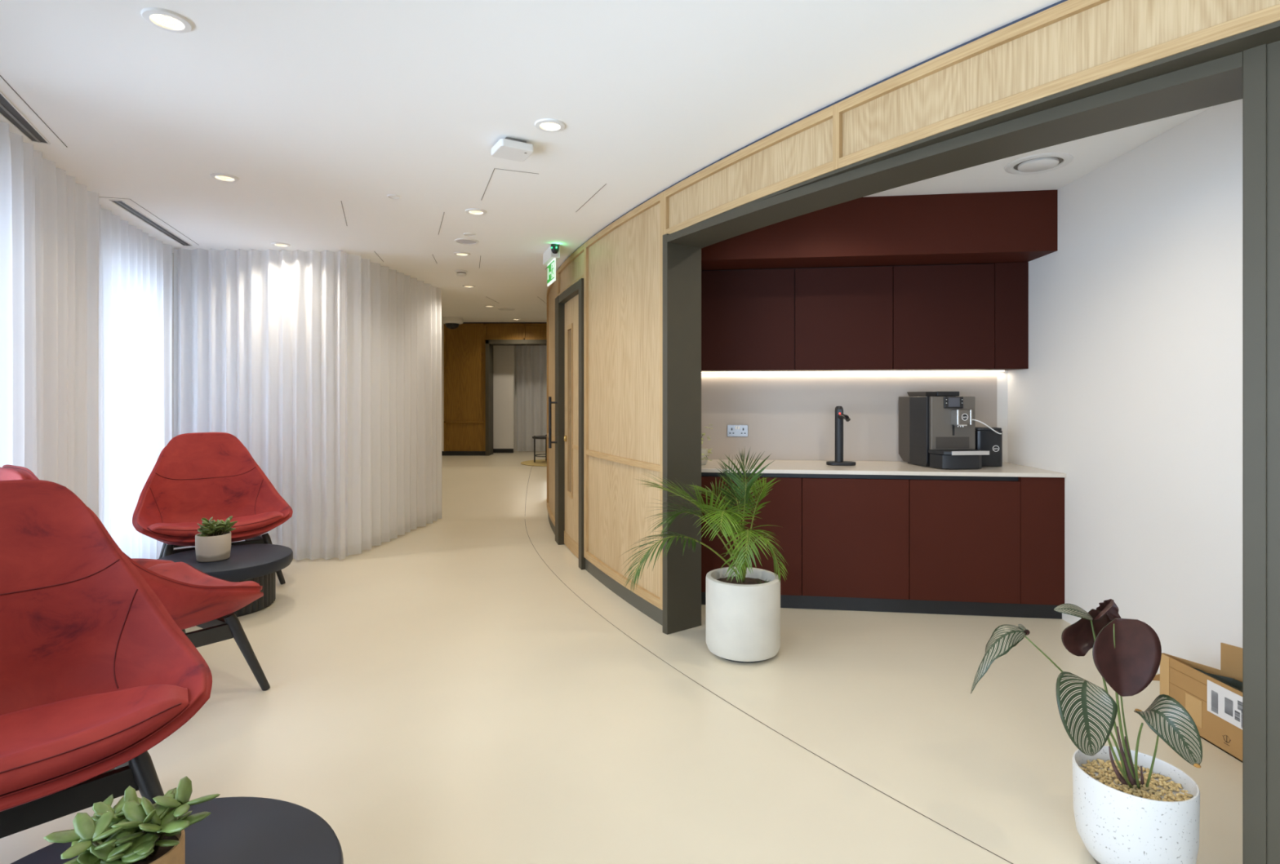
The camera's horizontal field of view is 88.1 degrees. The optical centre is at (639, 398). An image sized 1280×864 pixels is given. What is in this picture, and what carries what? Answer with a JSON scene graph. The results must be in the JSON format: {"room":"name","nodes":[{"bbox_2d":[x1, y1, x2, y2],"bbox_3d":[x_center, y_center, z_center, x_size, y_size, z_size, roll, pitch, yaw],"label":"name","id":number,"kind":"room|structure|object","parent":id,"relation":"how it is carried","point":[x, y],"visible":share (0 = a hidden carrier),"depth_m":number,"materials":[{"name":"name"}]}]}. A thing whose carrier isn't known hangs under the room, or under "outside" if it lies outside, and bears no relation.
{"room":"office lounge","nodes":[
{"label":"office lounge","id":0,"kind":"room"},
{"bbox_2d":[172,253,173,550],"bbox_3d":[-3.675,0.060,5.760,1.869,2.620,0.100,0,0,-6],"label":"wall","id":1,"kind":"structure","parent":0,"point":[172,253],"depth_m":5.68,"materials":[{"name":"white paint"}]},
{"bbox_2d":[195,531,231,562],"bbox_3d":[-2.755,0.958,4.270,0.196,0.165,0.196,0,0,0],"label":"pot","id":2,"kind":"object","parent":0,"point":[215,546],"depth_m":4.20,"materials":[{"name":"white ceramic"}]},
{"bbox_2d":[441,322,546,451],"bbox_3d":[-2.962,-0.160,10.900,3.364,2.200,0.100,0,0,0],"label":"wall","id":3,"kind":"structure","parent":0,"point":[464,347],"depth_m":10.87,"materials":[{"name":"brown wood"}]},
{"bbox_2d":[441,451,485,455],"bbox_3d":[-2.892,0.905,10.859,0.727,0.070,0.042,0,0,0],"label":"baseboard","id":4,"kind":"structure","parent":3,"relation":"attached to","point":[443,453],"depth_m":10.84,"materials":[{"name":"black"}]},
{"bbox_2d":[485,339,546,456],"bbox_3d":[-1.872,-0.010,10.980,1.313,1.900,0.340,0,0,0],"label":"trim","id":5,"kind":"structure","parent":3,"relation":"attached to","point":[490,344],"depth_m":10.81,"materials":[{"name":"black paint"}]},
{"bbox_2d":[493,346,514,453],"bbox_3d":[-2.540,-0.195,11.450,0.720,2.270,0.100,0,0,0],"label":"wall","id":6,"kind":"structure","parent":0,"point":[503,356],"depth_m":11.40,"materials":[{"name":"white paint"}]},
{"bbox_2d":[493,448,513,453],"bbox_3d":[-2.540,0.905,11.390,0.720,0.070,0.020,0,0,0],"label":"baseboard","id":7,"kind":"structure","parent":6,"relation":"attached to","point":[495,451],"depth_m":11.38,"materials":[{"name":"black"}]},
{"bbox_2d":[514,346,516,451],"bbox_3d":[-0.900,-0.195,11.850,5.000,2.270,0.100,0,0,0],"label":"wall","id":8,"kind":"structure","parent":0,"point":[515,347],"depth_m":11.80,"materials":[{"name":"white paint"}]},
{"bbox_2d":[0,0,1061,322],"bbox_3d":[-0.600,-1.309,5.583,7.427,0.122,22.400,0,0,-17],"label":"ceiling","id":9,"kind":"structure","parent":0,"point":[322,111],"depth_m":2.80,"materials":[{"name":"white paint"}]},
{"bbox_2d":[0,90,50,144],"bbox_3d":[-2.704,-1.247,2.779,0.103,0.006,0.983,0,0,-28],"label":"ceiling vent","id":10,"kind":"object","parent":9,"relation":"in","point":[8,110],"visible":1,"depth_m":2.97,"materials":[{"name":"black plastic"}]},
{"bbox_2d":[0,120,99,518],"bbox_3d":[-3.012,0.056,3.269,0.111,2.604,1.650,0,0,-24],"label":"sheer curtain","id":11,"kind":"object","parent":9,"relation":"hanging from","point":[49,221],"visible":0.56,"depth_m":3.46,"materials":[{"name":"white fabric"}]},
{"bbox_2d":[98,204,172,559],"bbox_3d":[-3.648,0.056,4.715,0.118,2.604,1.425,0,0,-16],"label":"sheer curtain","id":12,"kind":"object","parent":9,"relation":"hanging from","point":[135,268],"visible":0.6,"depth_m":4.66,"materials":[{"name":"white fabric"}]},
{"bbox_2d":[109,199,192,246],"bbox_3d":[-3.495,-1.247,4.777,0.071,0.006,1.308,0,0,-18],"label":"ceiling vent","id":13,"kind":"object","parent":9,"relation":"in","point":[121,203],"visible":1,"depth_m":4.66,"materials":[{"name":"black plastic"}]},
{"bbox_2d":[140,7,192,32],"bbox_3d":[-1.560,-1.246,2.182,0.140,0.009,0.140,0,0,0],"label":"recessed light","id":14,"kind":"object","parent":9,"relation":"in","point":[169,20],"visible":1,"depth_m":2.18,"materials":[{"name":"white plastic"}]},
{"bbox_2d":[152,13,181,26],"bbox_3d":[-1.560,-1.247,2.182,0.077,0.002,0.077,0,0,0],"label":"diffuser","id":15,"kind":"object","parent":14,"relation":"attached to","point":[158,20],"depth_m":2.18,"materials":[{"name":"beige plastic"}]},
{"bbox_2d":[209,173,239,182],"bbox_3d":[-2.343,-1.246,3.731,0.140,0.009,0.140,0,0,0],"label":"recessed light","id":16,"kind":"object","parent":9,"relation":"in","point":[220,176],"visible":1,"depth_m":3.73,"materials":[{"name":"white plastic"}]},
{"bbox_2d":[216,175,232,180],"bbox_3d":[-2.343,-1.247,3.731,0.077,0.002,0.077,0,0,0],"label":"diffuser","id":17,"kind":"object","parent":16,"relation":"attached to","point":[218,177],"depth_m":3.73,"materials":[{"name":"beige"}]},
{"bbox_2d":[173,248,345,560],"bbox_3d":[-3.192,0.056,5.546,1.388,2.604,0.100,0,0,-4],"label":"sheer curtain","id":18,"kind":"object","parent":9,"relation":"hanging from","point":[260,335],"visible":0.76,"depth_m":5.56,"materials":[{"name":"white fabric"}]},
{"bbox_2d":[271,242,290,247],"bbox_3d":[-2.913,-1.246,5.365,0.140,0.009,0.140,0,0,0],"label":"recessed light","id":19,"kind":"object","parent":9,"relation":"in","point":[276,244],"visible":1,"depth_m":5.35,"materials":[{"name":"white plastic"}]},
{"bbox_2d":[345,253,441,556],"bbox_3d":[-2.385,0.056,6.574,0.135,2.604,1.842,0,0,7],"label":"sheer curtain","id":20,"kind":"object","parent":9,"relation":"hanging from","point":[393,319],"visible":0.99,"depth_m":6.25,"materials":[{"name":"white fabric"}]},
{"bbox_2d":[386,194,399,199],"bbox_3d":[-1.522,-1.246,4.085,0.076,0.007,0.076,0,0,0],"label":"sprinkler cover","id":21,"kind":"object","parent":9,"relation":"attached to","point":[390,196],"visible":1,"depth_m":4.08,"materials":[{"name":"white plastic"}]},
{"bbox_2d":[441,316,463,328],"bbox_3d":[-2.925,-1.164,10.300,0.340,0.172,0.340,0,0,0],"label":"security camera","id":22,"kind":"object","parent":9,"relation":"attached to","point":[451,322],"visible":0.98,"depth_m":10.20,"materials":[{"name":"white plastic"}]},
{"bbox_2d":[455,270,467,276],"bbox_3d":[-1.749,-1.222,6.477,0.116,0.056,0.115,0,0,0],"label":"smoke detector","id":23,"kind":"object","parent":9,"relation":"attached to","point":[459,273],"visible":1,"depth_m":6.44,"materials":[{"name":"white plastic"}]},
{"bbox_2d":[453,252,470,256],"bbox_3d":[-1.535,-1.246,5.708,0.140,0.009,0.140,0,0,0],"label":"recessed light","id":24,"kind":"object","parent":9,"relation":"in","point":[460,254],"visible":1,"depth_m":5.70,"materials":[{"name":"white plastic"}]},
{"bbox_2d":[454,238,479,244],"bbox_3d":[-1.376,-1.246,5.252,0.190,0.007,0.190,0,0,0],"label":"ceiling speaker","id":25,"kind":"object","parent":9,"relation":"attached to","point":[461,241],"visible":1,"depth_m":5.24,"materials":[{"name":"white plastic"}]},
{"bbox_2d":[462,284,475,288],"bbox_3d":[-1.904,-1.246,7.353,0.140,0.009,0.140,0,0,0],"label":"recessed light","id":26,"kind":"object","parent":9,"relation":"in","point":[464,286],"visible":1,"depth_m":7.31,"materials":[{"name":"white plastic"}]},
{"bbox_2d":[463,232,475,236],"bbox_3d":[-1.298,-1.246,5.030,0.090,0.007,0.090,0,0,0],"label":"sensor","id":27,"kind":"object","parent":9,"relation":"attached to","point":[469,234],"visible":1,"depth_m":5.03,"materials":[{"name":"white plastic"}]},
{"bbox_2d":[465,208,486,215],"bbox_3d":[-1.095,-1.246,4.417,0.140,0.009,0.140,0,0,0],"label":"recessed light","id":28,"kind":"object","parent":9,"relation":"in","point":[476,211],"visible":1,"depth_m":4.41,"materials":[{"name":"white plastic"}]},
{"bbox_2d":[470,210,481,213],"bbox_3d":[-1.095,-1.247,4.417,0.077,0.002,0.077,0,0,0],"label":"grille","id":29,"kind":"object","parent":28,"relation":"attached to","point":[471,211],"depth_m":4.42,"materials":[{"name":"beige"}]},
{"bbox_2d":[497,307,515,311],"bbox_3d":[-1.870,-1.246,9.259,0.240,0.007,0.240,0,0,0],"label":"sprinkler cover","id":30,"kind":"object","parent":9,"relation":"attached to","point":[502,308],"visible":1,"depth_m":9.27,"materials":[{"name":"white plastic"}]},
{"bbox_2d":[491,137,533,161],"bbox_3d":[-0.625,-1.222,3.235,0.170,0.056,0.170,0,0,-30],"label":"wireless access point","id":31,"kind":"object","parent":9,"relation":"attached to","point":[510,148],"visible":1,"depth_m":3.19,"materials":[{"name":"white plastic"}]},
{"bbox_2d":[516,346,546,451],"bbox_3d":[-0.980,-0.161,11.564,2.360,2.178,0.108,0,0,0],"label":"sheer curtain","id":32,"kind":"object","parent":9,"relation":"hanging from","point":[531,361],"visible":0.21,"depth_m":11.58,"materials":[{"name":"white fabric"}]},
{"bbox_2d":[534,118,565,132],"bbox_3d":[-0.411,-1.246,3.019,0.140,0.009,0.140,0,0,0],"label":"recessed light","id":33,"kind":"object","parent":9,"relation":"in","point":[548,125],"visible":1,"depth_m":3.01,"materials":[{"name":"white plastic"}]},
{"bbox_2d":[541,122,558,128],"bbox_3d":[-0.411,-1.247,3.019,0.077,0.002,0.077,0,0,0],"label":"diffuser","id":34,"kind":"object","parent":33,"relation":"attached to","point":[544,125],"depth_m":3.02,"materials":[{"name":"beige"}]},
{"bbox_2d":[542,244,559,286],"bbox_3d":[-0.737,-1.107,5.532,0.084,0.285,0.399,0,0,-19],"label":"exit sign","id":35,"kind":"object","parent":9,"relation":"hanging from","point":[552,255],"visible":1,"depth_m":5.47,"materials":[{"name":"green plastic"}]},
{"bbox_2d":[0,451,1242,863],"bbox_3d":[1.476,1.215,6.276,11.294,0.551,22.068,0,0,-19],"label":"floor","id":36,"kind":"structure","parent":0,"point":[455,688],"depth_m":2.74,"materials":[{"name":"beige plastic"}]},
{"bbox_2d":[0,480,212,839],"bbox_3d":[-1.835,0.823,1.862,0.859,1.106,0.975,0,0,43],"label":"lounge chair","id":37,"kind":"object","parent":36,"relation":"on","point":[96,673],"visible":0.98,"depth_m":2.11,"materials":[{"name":"fabric"}]},
{"bbox_2d":[0,684,189,795],"bbox_3d":[-1.721,0.927,1.756,0.532,0.148,0.829,0,0,43],"label":"seat cushion","id":38,"kind":"object","parent":37,"relation":"on","point":[51,748],"depth_m":1.79,"materials":[{"name":"fabric"}]},
{"bbox_2d":[0,465,270,691],"bbox_3d":[-2.293,0.823,2.978,0.975,1.106,0.859,0,0,32],"label":"lounge chair","id":39,"kind":"object","parent":36,"relation":"on","point":[193,597],"visible":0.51,"depth_m":2.93,"materials":[{"name":"fabric"}]},
{"bbox_2d":[147,562,259,586],"bbox_3d":[-2.210,0.927,3.110,0.829,0.148,0.532,0,0,32],"label":"seat cushion","id":40,"kind":"object","parent":39,"relation":"on","point":[183,572],"depth_m":3.32,"materials":[{"name":"fabric"}]},
{"bbox_2d":[10,797,343,863],"bbox_3d":[-1.040,1.205,1.330,0.810,0.330,0.810,0,0,0],"label":"table","id":41,"kind":"object","parent":36,"relation":"on","point":[237,830],"visible":0.62,"depth_m":1.57,"materials":[{"name":"black"}]},
{"bbox_2d":[43,776,220,863],"bbox_3d":[-1.014,0.920,1.329,0.287,0.240,0.202,0,0,-34],"label":"potted succulent","id":42,"kind":"object","parent":41,"relation":"on","point":[135,831],"visible":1,"depth_m":1.30,"materials":[{"name":"green plant"}]},
{"bbox_2d":[149,830,185,863],"bbox_3d":[-1.022,0.973,1.330,0.176,0.135,0.176,0,0,0],"label":"pot","id":43,"kind":"object","parent":42,"relation":"on","point":[175,855],"depth_m":1.34,"materials":[{"name":"beige ceramic"}]},
{"bbox_2d":[132,432,293,584],"bbox_3d":[-3.180,0.823,4.922,0.975,1.106,0.859,0,0,-41],"label":"lounge chair","id":44,"kind":"object","parent":36,"relation":"on","point":[196,477],"visible":0.8,"depth_m":5.07,"materials":[{"name":"fabric"}]},
{"bbox_2d":[146,511,284,537],"bbox_3d":[-3.078,0.927,4.804,0.829,0.148,0.532,0,0,-41],"label":"seat cushion","id":45,"kind":"object","parent":44,"relation":"on","point":[255,524],"depth_m":4.73,"materials":[{"name":"fabric"}]},
{"bbox_2d":[156,544,293,618],"bbox_3d":[-2.730,1.205,4.330,0.810,0.330,0.810,0,0,0],"label":"table","id":46,"kind":"object","parent":36,"relation":"on","point":[260,564],"visible":0.43,"depth_m":4.26,"materials":[{"name":"black"}]},
{"bbox_2d":[195,515,237,562],"bbox_3d":[-2.759,0.902,4.289,0.233,0.276,0.224,0,0,36],"label":"potted succulent","id":47,"kind":"object","parent":46,"relation":"on","point":[213,544],"visible":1,"depth_m":4.21,"materials":[{"name":"beige ceramic"}]},
{"bbox_2d":[520,459,546,466],"bbox_3d":[-1.220,0.932,9.600,1.010,0.012,1.010,0,0,0],"label":"round rug","id":48,"kind":"object","parent":36,"relation":"on","point":[543,463],"visible":0.29,"depth_m":9.46,"materials":[{"name":"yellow carpet"}]},
{"bbox_2d":[532,435,546,462],"bbox_3d":[-1.320,0.734,9.620,0.490,0.385,0.490,0,0,0],"label":"side table","id":49,"kind":"object","parent":48,"relation":"on","point":[534,437],"visible":0.41,"depth_m":9.54,"materials":[{"name":"black metal"}]},
{"bbox_2d":[618,448,788,663],"bbox_3d":[0.373,0.818,3.534,0.975,1.104,0.732,0,0,-22],"label":"potted palm","id":50,"kind":"object","parent":36,"relation":"on","point":[743,602],"visible":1,"depth_m":3.42,"materials":[{"name":"white concrete"}]},
{"bbox_2d":[701,472,801,595],"bbox_3d":[0.713,0.884,4.658,0.757,0.791,0.678,0,0,7],"label":"base cabinet","id":51,"kind":"object","parent":36,"relation":"on","point":[784,508],"visible":0.45,"depth_m":4.30,"materials":[{"name":"red"}]},
{"bbox_2d":[800,474,909,599],"bbox_3d":[1.392,0.884,4.571,0.687,0.791,0.765,0,0,0],"label":"base cabinet","id":52,"kind":"object","parent":36,"relation":"on","point":[855,528],"visible":0.92,"depth_m":4.23,"materials":[{"name":"red"}]},
{"bbox_2d":[701,459,1066,477],"bbox_3d":[1.390,0.474,4.565,2.560,0.025,0.697,0,0,7],"label":"countertop","id":53,"kind":"structure","parent":52,"relation":"on","point":[788,467],"depth_m":4.29,"materials":[{"name":"stone"}]},
{"bbox_2d":[701,424,713,465],"bbox_3d":[0.418,0.322,4.612,0.196,0.280,0.211,0,0,0],"label":"potted plant","id":54,"kind":"object","parent":53,"relation":"on","point":[704,452],"visible":0.41,"depth_m":4.57,"materials":[{"name":"green plant"}]},
{"bbox_2d":[826,405,856,466],"bbox_3d":[1.392,0.257,4.579,0.186,0.410,0.162,0,0,41],"label":"water tap","id":55,"kind":"object","parent":53,"relation":"on","point":[839,416],"visible":1,"depth_m":4.57,"materials":[{"name":"black metal"}]},
{"bbox_2d":[898,391,989,469],"bbox_3d":[2.073,0.207,4.529,0.344,0.510,0.558,0,0,-7],"label":"coffee machine","id":56,"kind":"object","parent":53,"relation":"on","point":[937,429],"visible":1,"depth_m":4.41,"materials":[{"name":"grey"}]},
{"bbox_2d":[929,453,982,469],"bbox_3d":[2.086,0.411,4.343,0.305,0.094,0.150,0,0,-7],"label":"drip tray","id":57,"kind":"object","parent":56,"relation":"on","point":[942,461],"depth_m":4.27,"materials":[{"name":"black plastic"}]},
{"bbox_2d":[928,449,986,455],"bbox_3d":[2.089,0.353,4.336,0.324,0.022,0.165,0,0,-7],"label":"shelf","id":58,"kind":"object","parent":56,"relation":"attached to","point":[931,452],"depth_m":4.27,"materials":[{"name":"silver plastic"}]},
{"bbox_2d":[972,419,1001,434],"bbox_3d":[2.300,0.189,4.393,0.244,0.103,0.026,0,0,-11],"label":"hose","id":59,"kind":"object","parent":56,"relation":"attached to","point":[972,420],"visible":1,"depth_m":4.38,"materials":[{"name":"white plastic"}]},
{"bbox_2d":[974,426,1002,466],"bbox_3d":[2.362,0.329,4.529,0.184,0.258,0.187,0,0,10],"label":"cooler","id":60,"kind":"object","parent":53,"relation":"on","point":[986,439],"visible":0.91,"depth_m":4.44,"materials":[{"name":"black plastic"}]},
{"bbox_2d":[701,592,1062,619],"bbox_3d":[1.378,1.325,4.286,2.504,0.090,0.050,0,0,7],"label":"toe kick","id":61,"kind":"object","parent":36,"relation":"on","point":[894,606],"depth_m":4.21,"materials":[{"name":"black"}]},
{"bbox_2d":[1017,477,1064,605],"bbox_3d":[2.504,0.883,4.424,0.252,0.788,0.697,0,0,2],"label":"filler panel","id":62,"kind":"object","parent":61,"relation":"on","point":[1042,499],"visible":0.38,"depth_m":4.09,"materials":[{"name":"red laminate"}]},
{"bbox_2d":[907,475,1020,604],"bbox_3d":[2.050,0.884,4.486,0.684,0.791,0.765,0,0,0],"label":"base cabinet","id":63,"kind":"object","parent":36,"relation":"on","point":[965,531],"visible":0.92,"depth_m":4.15,"materials":[{"name":"red"}]},
{"bbox_2d":[970,599,1202,863],"bbox_3d":[1.276,0.985,1.823,0.688,0.770,0.326,0,0,-29],"label":"potted calathea","id":64,"kind":"object","parent":36,"relation":"on","point":[1131,807],"visible":1,"depth_m":1.85,"materials":[{"name":"white ceramic"}]},
{"bbox_2d":[1152,643,1242,763],"bbox_3d":[2.364,1.183,2.438,0.294,0.375,0.975,0,0,0],"label":"cardboard box","id":65,"kind":"object","parent":36,"relation":"on","point":[1215,707],"visible":0.59,"depth_m":2.65,"materials":[{"name":"brown cardboard"}]},
{"bbox_2d":[1190,666,1242,692],"bbox_3d":[2.388,1.132,2.410,0.227,0.053,0.780,0,0,0],"label":"plastic sheet","id":66,"kind":"object","parent":65,"relation":"in","point":[1237,685],"visible":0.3,"depth_m":2.63,"materials":[{"name":"black"}]},
{"bbox_2d":[706,567,780,663],"bbox_3d":[0.555,1.164,3.570,0.398,0.412,0.398,0,0,0],"label":"pot","id":67,"kind":"object","parent":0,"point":[743,618],"depth_m":3.41,"materials":[{"name":"white ceramic"}]},
{"bbox_2d":[701,370,1007,462],"bbox_3d":[1.268,0.005,4.984,3.029,2.730,0.100,0,0,7],"label":"wall","id":68,"kind":"structure","parent":0,"point":[1002,376],"depth_m":4.76,"materials":[{"name":"white paint"}]},
{"bbox_2d":[701,268,794,372],"bbox_3d":[0.769,-0.562,4.858,0.689,0.724,0.274,0,0,7],"label":"upper cabinet","id":69,"kind":"object","parent":68,"relation":"attached to","point":[748,315],"visible":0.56,"depth_m":4.72,"materials":[{"name":"red wood"}]},
{"bbox_2d":[790,266,893,371],"bbox_3d":[1.431,-0.562,4.772,0.692,0.724,0.274,0,0,7],"label":"upper cabinet","id":70,"kind":"object","parent":68,"relation":"attached to","point":[843,316],"visible":0.98,"depth_m":4.63,"materials":[{"name":"red wood"}]},
{"bbox_2d":[701,370,1004,373],"bbox_3d":[1.385,-0.197,4.893,2.464,0.006,0.018,0,0,7],"label":"led strip","id":71,"kind":"object","parent":70,"relation":"attached to","point":[925,371],"visible":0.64,"depth_m":4.86,"materials":[{"name":"beige plastic"}]},
{"bbox_2d":[701,373,996,461],"bbox_3d":[1.366,0.138,4.914,2.423,0.646,0.011,0,0,7],"label":"backsplash","id":72,"kind":"structure","parent":68,"relation":"attached to","point":[787,416],"depth_m":4.92,"materials":[{"name":"beige"}]},
{"bbox_2d":[727,425,747,436],"bbox_3d":[0.735,0.245,4.984,0.156,0.090,0.012,0,0,7],"label":"double socket","id":73,"kind":"object","parent":72,"relation":"attached to","point":[732,430],"visible":1,"depth_m":4.98,"materials":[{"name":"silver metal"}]},
{"bbox_2d":[880,263,994,371],"bbox_3d":[2.094,-0.562,4.686,0.689,0.724,0.274,0,0,7],"label":"upper cabinet","id":74,"kind":"object","parent":68,"relation":"attached to","point":[944,314],"visible":0.98,"depth_m":4.55,"materials":[{"name":"red wood"}]},
{"bbox_2d":[980,262,1028,370],"bbox_3d":[2.531,-0.562,4.629,0.222,0.724,0.302,0,0,0],"label":"end panel","id":75,"kind":"object","parent":74,"relation":"attached to","point":[1011,279],"visible":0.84,"depth_m":4.49,"materials":[{"name":"red laminate"}]},
{"bbox_2d":[546,0,1279,863],"bbox_3d":[1.558,0.055,3.165,1.669,2.630,12.093,0,0,-34],"label":"wall","id":76,"kind":"structure","parent":0,"point":[1063,45],"depth_m":2.75,"materials":[{"name":"brown wood"}]},
{"bbox_2d":[547,513,555,534],"bbox_3d":[-0.930,1.320,7.242,0.120,0.100,1.796,0,0,-11],"label":"baseboard","id":77,"kind":"structure","parent":76,"relation":"attached to","point":[553,527],"depth_m":6.87,"materials":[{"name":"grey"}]},
{"bbox_2d":[548,278,585,569],"bbox_3d":[-0.626,0.205,5.828,0.203,2.330,1.148,0,0,-18],"label":"door","id":78,"kind":"structure","parent":76,"relation":"in","point":[569,305],"depth_m":5.99,"materials":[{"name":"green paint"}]},
{"bbox_2d":[585,559,662,626],"bbox_3d":[-0.113,1.320,4.631,0.109,0.100,1.463,0,0,-24],"label":"baseboard","id":79,"kind":"structure","parent":76,"relation":"attached to","point":[655,614],"depth_m":4.45,"materials":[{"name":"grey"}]},
{"bbox_2d":[662,20,1279,863],"bbox_3d":[0.965,0.005,2.859,0.368,2.730,2.766,0,0,-36],"label":"trim","id":80,"kind":"structure","parent":76,"relation":"attached to","point":[1233,68],"depth_m":2.14,"materials":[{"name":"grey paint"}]},
{"bbox_2d":[865,106,1213,196],"bbox_3d":[1.912,-1.360,3.675,2.826,0.100,5.254,0,0,-29],"label":"ceiling","id":81,"kind":"structure","parent":0,"point":[1089,153],"depth_m":3.79,"materials":[{"name":"white paint"}]},
{"bbox_2d":[701,189,1057,271],"bbox_3d":[1.391,-1.117,4.609,2.552,0.383,0.607,0,0,7],"label":"bulkhead","id":82,"kind":"object","parent":81,"relation":"attached to","point":[1015,226],"visible":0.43,"depth_m":4.28,"materials":[{"name":"red laminate"}]},
{"bbox_2d":[1004,152,1073,174],"bbox_3d":[2.193,-1.301,3.645,0.332,0.018,0.329,0,0,0],"label":"valve","id":83,"kind":"object","parent":81,"relation":"attached to","point":[1047,162],"visible":1,"depth_m":3.64,"materials":[{"name":"white plastic"}]},
{"bbox_2d":[1007,98,1242,674],"bbox_3d":[2.623,0.005,2.820,0.120,2.730,3.869,0,0,2],"label":"wall","id":84,"kind":"structure","parent":0,"point":[1131,389],"depth_m":3.35,"materials":[{"name":"white paint"}]},
{"bbox_2d":[1072,746,1199,863],"bbox_3d":[1.440,1.230,1.930,0.298,0.279,0.298,0,0,0],"label":"pot","id":85,"kind":"object","parent":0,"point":[1143,816],"depth_m":1.86,"materials":[{"name":"white ceramic"}]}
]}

